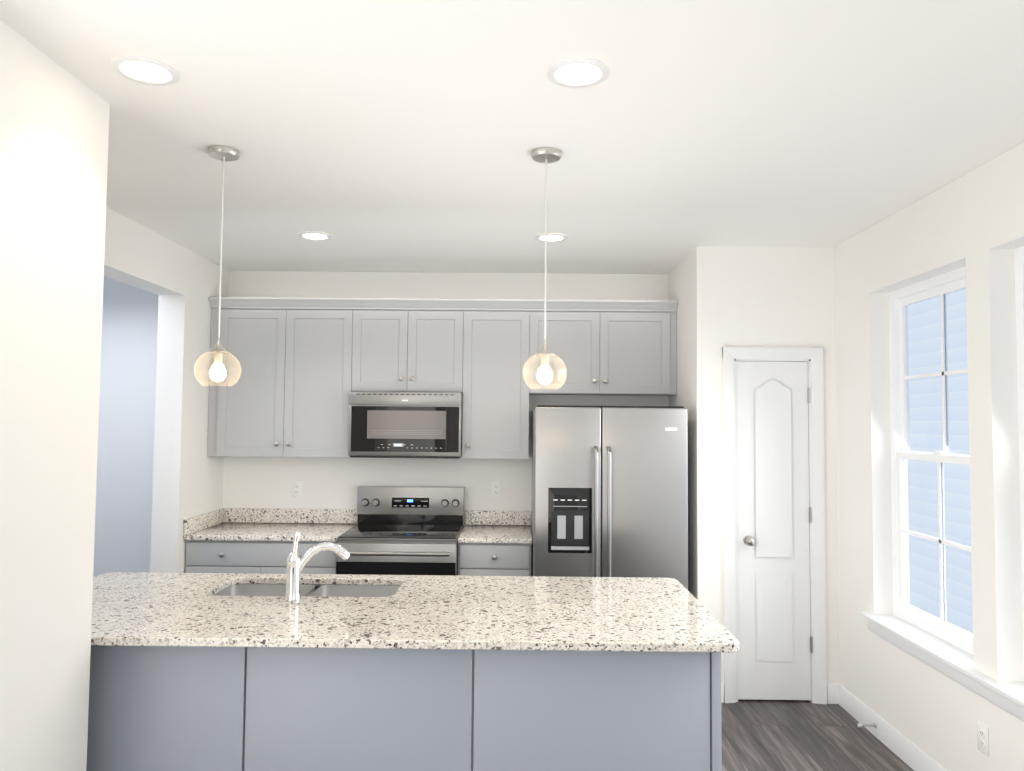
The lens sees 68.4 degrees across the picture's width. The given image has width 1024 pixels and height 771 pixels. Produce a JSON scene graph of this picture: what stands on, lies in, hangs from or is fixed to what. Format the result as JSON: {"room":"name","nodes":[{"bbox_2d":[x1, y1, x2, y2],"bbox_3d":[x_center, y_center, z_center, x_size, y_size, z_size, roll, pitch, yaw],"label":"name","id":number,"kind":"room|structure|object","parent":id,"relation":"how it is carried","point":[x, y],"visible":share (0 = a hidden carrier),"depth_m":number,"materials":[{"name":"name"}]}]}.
{"room":"kitchen","nodes":[
{"label":"kitchen","id":0,"kind":"room"},
{"bbox_2d":[0,19,115,770],"bbox_3d":[-1.515,0.257,-0.322,0.180,2.740,5.740,0,-3,0],"label":"wall","id":1,"kind":"structure","parent":0,"point":[57,227],"depth_m":2.29,"materials":[{"name":"white paint"}]},
{"bbox_2d":[104,212,235,572],"bbox_3d":[-2.170,0.456,3.938,0.210,2.740,3.020,0,-3,0],"label":"wall","id":2,"kind":"structure","parent":0,"point":[108,463],"depth_m":5.05,"materials":[{"name":"white paint"}]},
{"bbox_2d":[183,508,222,535],"bbox_3d":[-2.078,0.918,5.103,0.020,0.099,0.622,0,-3,0],"label":"backsplash","id":3,"kind":"structure","parent":2,"relation":"attached to","point":[197,523],"depth_m":5.03,"materials":[{"name":"beige stone"}]},
{"bbox_2d":[228,271,663,528],"bbox_3d":[-0.824,0.543,5.521,5.520,2.740,0.150,0,-3,0],"label":"wall","id":4,"kind":"structure","parent":0,"point":[253,482],"depth_m":5.45,"materials":[{"name":"white paint"}]},
{"bbox_2d":[207,297,354,457],"bbox_3d":[-1.586,-0.049,5.316,0.982,1.090,0.323,0,-3,0],"label":"upper cabinet","id":5,"kind":"object","parent":4,"relation":"attached to","point":[308,365],"depth_m":5.16,"materials":[{"name":"grey wood"}]},
{"bbox_2d":[292,481,301,496],"bbox_3d":[-1.551,0.748,5.436,0.070,0.114,0.008,0,-3,0],"label":"electrical outlet","id":6,"kind":"object","parent":4,"relation":"attached to","point":[296,488],"visible":1,"depth_m":5.43,"materials":[{"name":"white plastic"}]},
{"bbox_2d":[223,508,530,523],"bbox_3d":[-0.975,0.942,5.416,2.220,0.099,0.020,0,-3,0],"label":"backsplash","id":7,"kind":"structure","parent":4,"relation":"attached to","point":[236,515],"depth_m":5.41,"materials":[{"name":"beige stone"}]},
{"bbox_2d":[355,298,466,392],"bbox_3d":[-0.713,-0.267,5.321,0.760,0.638,0.323,0,-3,0],"label":"upper cabinet","id":8,"kind":"object","parent":4,"relation":"attached to","point":[402,344],"depth_m":5.16,"materials":[{"name":"grey wood"}]},
{"bbox_2d":[348,392,462,458],"bbox_3d":[-0.718,0.274,5.249,0.752,0.443,0.411,0,-3,0],"label":"microwave","id":9,"kind":"object","parent":8,"relation":"attached to","point":[405,424],"visible":0.98,"depth_m":5.05,"materials":[{"name":"silver metal"}]},
{"bbox_2d":[492,482,500,497],"bbox_3d":[-0.111,0.750,5.426,0.070,0.114,0.008,0,-3,0],"label":"electrical outlet","id":10,"kind":"object","parent":4,"relation":"attached to","point":[496,489],"visible":1,"depth_m":5.42,"materials":[{"name":"white plastic"}]},
{"bbox_2d":[462,299,530,458],"bbox_3d":[-0.108,-0.036,5.305,0.455,1.090,0.323,0,-3,0],"label":"upper cabinet","id":11,"kind":"object","parent":4,"relation":"attached to","point":[495,414],"depth_m":5.15,"materials":[{"name":"grey wood"}]},
{"bbox_2d":[531,299,677,395],"bbox_3d":[0.625,-0.255,5.311,1.007,0.640,0.323,0,-3,0],"label":"upper cabinet","id":12,"kind":"object","parent":4,"relation":"attached to","point":[606,347],"depth_m":5.15,"materials":[{"name":"grey wood"}]},
{"bbox_2d":[0,0,1023,273],"bbox_3d":[-0.742,-1.082,1.269,5.720,0.100,8.800,0,-3,0],"label":"ceiling","id":13,"kind":"structure","parent":0,"point":[388,134],"depth_m":2.72,"materials":[{"name":"white paint"}]},
{"bbox_2d":[111,55,179,85],"bbox_3d":[-1.139,-0.979,2.348,0.196,0.009,0.196,0,-3,0],"label":"recessed light","id":14,"kind":"object","parent":13,"relation":"in","point":[144,70],"visible":1,"depth_m":2.34,"materials":[{"name":"white plastic"}]},
{"bbox_2d":[194,145,240,386],"bbox_3d":[-1.169,-0.474,3.025,0.176,0.953,0.176,0,-3,0],"label":"pendant light","id":15,"kind":"object","parent":13,"relation":"hanging from","point":[217,370],"visible":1,"depth_m":3.01,"materials":[{"name":"clear glass"}]},
{"bbox_2d":[298,231,331,239],"bbox_3d":[-1.160,-0.878,4.436,0.196,0.009,0.196,0,-3,0],"label":"recessed light","id":16,"kind":"object","parent":13,"relation":"in","point":[311,235],"visible":1,"depth_m":4.42,"materials":[{"name":"white plastic"}]},
{"bbox_2d":[523,147,566,388],"bbox_3d":[0.134,-0.463,3.015,0.176,0.953,0.176,0,-3,0],"label":"pendant light","id":17,"kind":"object","parent":13,"relation":"hanging from","point":[545,155],"visible":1,"depth_m":3.00,"materials":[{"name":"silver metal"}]},
{"bbox_2d":[535,233,567,241],"bbox_3d":[0.230,-0.867,4.425,0.196,0.009,0.196,0,-3,0],"label":"recessed light","id":18,"kind":"object","parent":13,"relation":"in","point":[554,237],"visible":0.96,"depth_m":4.42,"materials":[{"name":"white plastic"}]},
{"bbox_2d":[547,57,609,87],"bbox_3d":[0.205,-0.967,2.338,0.196,0.009,0.196,0,-3,0],"label":"recessed light","id":19,"kind":"object","parent":13,"relation":"in","point":[578,72],"visible":1,"depth_m":2.33,"materials":[{"name":"white plastic"}]},
{"bbox_2d":[664,246,715,617],"bbox_3d":[1.182,0.535,4.987,0.120,2.740,0.870,0,-3,0],"label":"wall","id":20,"kind":"structure","parent":0,"point":[690,283],"depth_m":4.60,"materials":[{"name":"white paint"}]},
{"bbox_2d":[712,246,839,683],"bbox_3d":[1.585,0.520,4.594,0.690,2.740,0.150,0,-3,0],"label":"wall","id":21,"kind":"structure","parent":0,"point":[766,296],"depth_m":4.59,"materials":[{"name":"white paint"}]},
{"bbox_2d":[736,361,812,699],"bbox_3d":[1.581,0.863,4.528,0.450,2.023,0.103,0,-3,0],"label":"pantry door","id":22,"kind":"structure","parent":21,"relation":"in","point":[774,509],"depth_m":4.54,"materials":[{"name":"white wood"}]},
{"bbox_2d":[722,347,826,703],"bbox_3d":[1.575,0.830,4.585,0.605,2.120,0.140,0,-3,0],"label":"door frame","id":23,"kind":"structure","parent":21,"relation":"attached to","point":[812,357],"depth_m":4.53,"materials":[{"name":"white wood"}]},
{"bbox_2d":[721,699,913,770],"bbox_3d":[-0.766,1.755,1.132,5.720,0.100,8.800,0,-3,0],"label":"floor","id":24,"kind":"structure","parent":0,"point":[783,735],"depth_m":3.95,"materials":[{"name":"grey wood"}]},
{"bbox_2d":[185,528,351,573],"bbox_3d":[-1.601,1.444,5.098,0.982,0.885,0.617,0,-3,0],"label":"base cabinet","id":25,"kind":"object","parent":24,"relation":"on","point":[260,541],"depth_m":4.81,"materials":[{"name":"grey wood"}]},
{"bbox_2d":[183,520,356,543],"bbox_3d":[-1.597,0.987,5.107,0.982,0.030,0.643,0,-3,0],"label":"countertop","id":26,"kind":"structure","parent":25,"relation":"on","point":[225,531],"depth_m":4.97,"materials":[{"name":"beige stone"}]},
{"bbox_2d":[336,486,464,575],"bbox_3d":[-0.726,1.299,5.025,0.755,1.185,0.758,0,-3,0],"label":"range","id":27,"kind":"object","parent":24,"relation":"on","point":[406,530],"visible":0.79,"depth_m":4.97,"materials":[{"name":"silver metal"}]},
{"bbox_2d":[86,647,721,770],"bbox_3d":[-0.596,1.358,3.106,2.666,0.885,0.924,0,-3,0],"label":"kitchen island","id":28,"kind":"object","parent":24,"relation":"on","point":[293,669],"depth_m":2.66,"materials":[{"name":"grey wood"}]},
{"bbox_2d":[91,572,738,654],"bbox_3d":[-0.587,0.898,3.085,2.736,0.030,1.080,0,-3,0],"label":"island countertop","id":29,"kind":"structure","parent":28,"relation":"on","point":[655,616],"depth_m":2.86,"materials":[{"name":"beige stone"}]},
{"bbox_2d":[210,579,401,594],"bbox_3d":[-0.903,1.018,3.341,0.860,0.213,0.420,0,-3,0],"label":"sink","id":30,"kind":"object","parent":29,"relation":"in","point":[236,586],"depth_m":3.53,"materials":[{"name":"silver metal"}]},
{"bbox_2d":[282,531,349,598],"bbox_3d":[-0.812,0.744,3.148,0.252,0.280,0.135,0,-3,0],"label":"faucet","id":31,"kind":"object","parent":29,"relation":"on","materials":[{"name":"silver metal"}]},
{"bbox_2d":[458,536,531,575],"bbox_3d":[-0.112,1.457,5.087,0.464,0.885,0.617,0,-3,0],"label":"base cabinet","id":32,"kind":"object","parent":24,"relation":"on","point":[473,559],"depth_m":4.79,"materials":[{"name":"grey wood"}]},
{"bbox_2d":[459,524,530,543],"bbox_3d":[-0.104,0.999,5.095,0.472,0.030,0.643,0,-3,0],"label":"countertop","id":33,"kind":"structure","parent":32,"relation":"on","point":[472,533],"depth_m":4.95,"materials":[{"name":"beige stone"}]},
{"bbox_2d":[531,405,687,589],"bbox_3d":[0.595,1.012,4.902,0.918,1.745,0.951,0,-3,0],"label":"fridge","id":34,"kind":"object","parent":24,"relation":"on","point":[609,491],"visible":0.69,"depth_m":4.51,"materials":[{"name":"grey metal"}]},
{"bbox_2d":[836,143,1023,770],"bbox_3d":[2.021,0.360,1.180,0.170,2.740,8.800,0,-3,0],"label":"wall","id":35,"kind":"structure","parent":0,"point":[975,221],"depth_m":3.41,"materials":[{"name":"white paint"}]},
{"bbox_2d":[832,684,945,770],"bbox_3d":[1.906,1.649,0.678,0.030,0.115,7.620,0,-3,0],"label":"baseboard","id":36,"kind":"structure","parent":35,"relation":"attached to","point":[910,754],"depth_m":3.91,"materials":[{"name":"white wood"}]},
{"bbox_2d":[860,266,1023,721],"bbox_3d":[2.013,0.365,3.132,0.215,1.843,2.080,0,-3,0],"label":"window unit","id":37,"kind":"structure","parent":35,"relation":"in","point":[901,300],"depth_m":3.73,"materials":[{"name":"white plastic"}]},
{"bbox_2d":[977,721,988,755],"bbox_3d":[1.936,1.452,3.100,0.008,0.114,0.070,0,-3,0],"label":"electrical outlet","id":38,"kind":"object","parent":35,"relation":"attached to","point":[983,737],"visible":1,"depth_m":3.09,"materials":[{"name":"white plastic"}]},
{"bbox_2d":[1014,246,1023,645],"bbox_3d":[2.084,0.294,2.609,0.065,1.750,0.890,0,-3,0],"label":"window unit","id":39,"kind":"structure","parent":35,"relation":"in","point":[1019,274],"depth_m":3.05,"materials":[{"name":"white plastic"}]},
{"label":"outside","id":40,"kind":"structure","parent":0,"visible":0},
{"bbox_2d":[907,289,972,633],"bbox_3d":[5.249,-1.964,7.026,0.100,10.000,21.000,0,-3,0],"label":"window panes","id":41,"kind":"object","parent":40,"point":[929,511],"depth_m":9.21,"materials":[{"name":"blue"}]}
]}

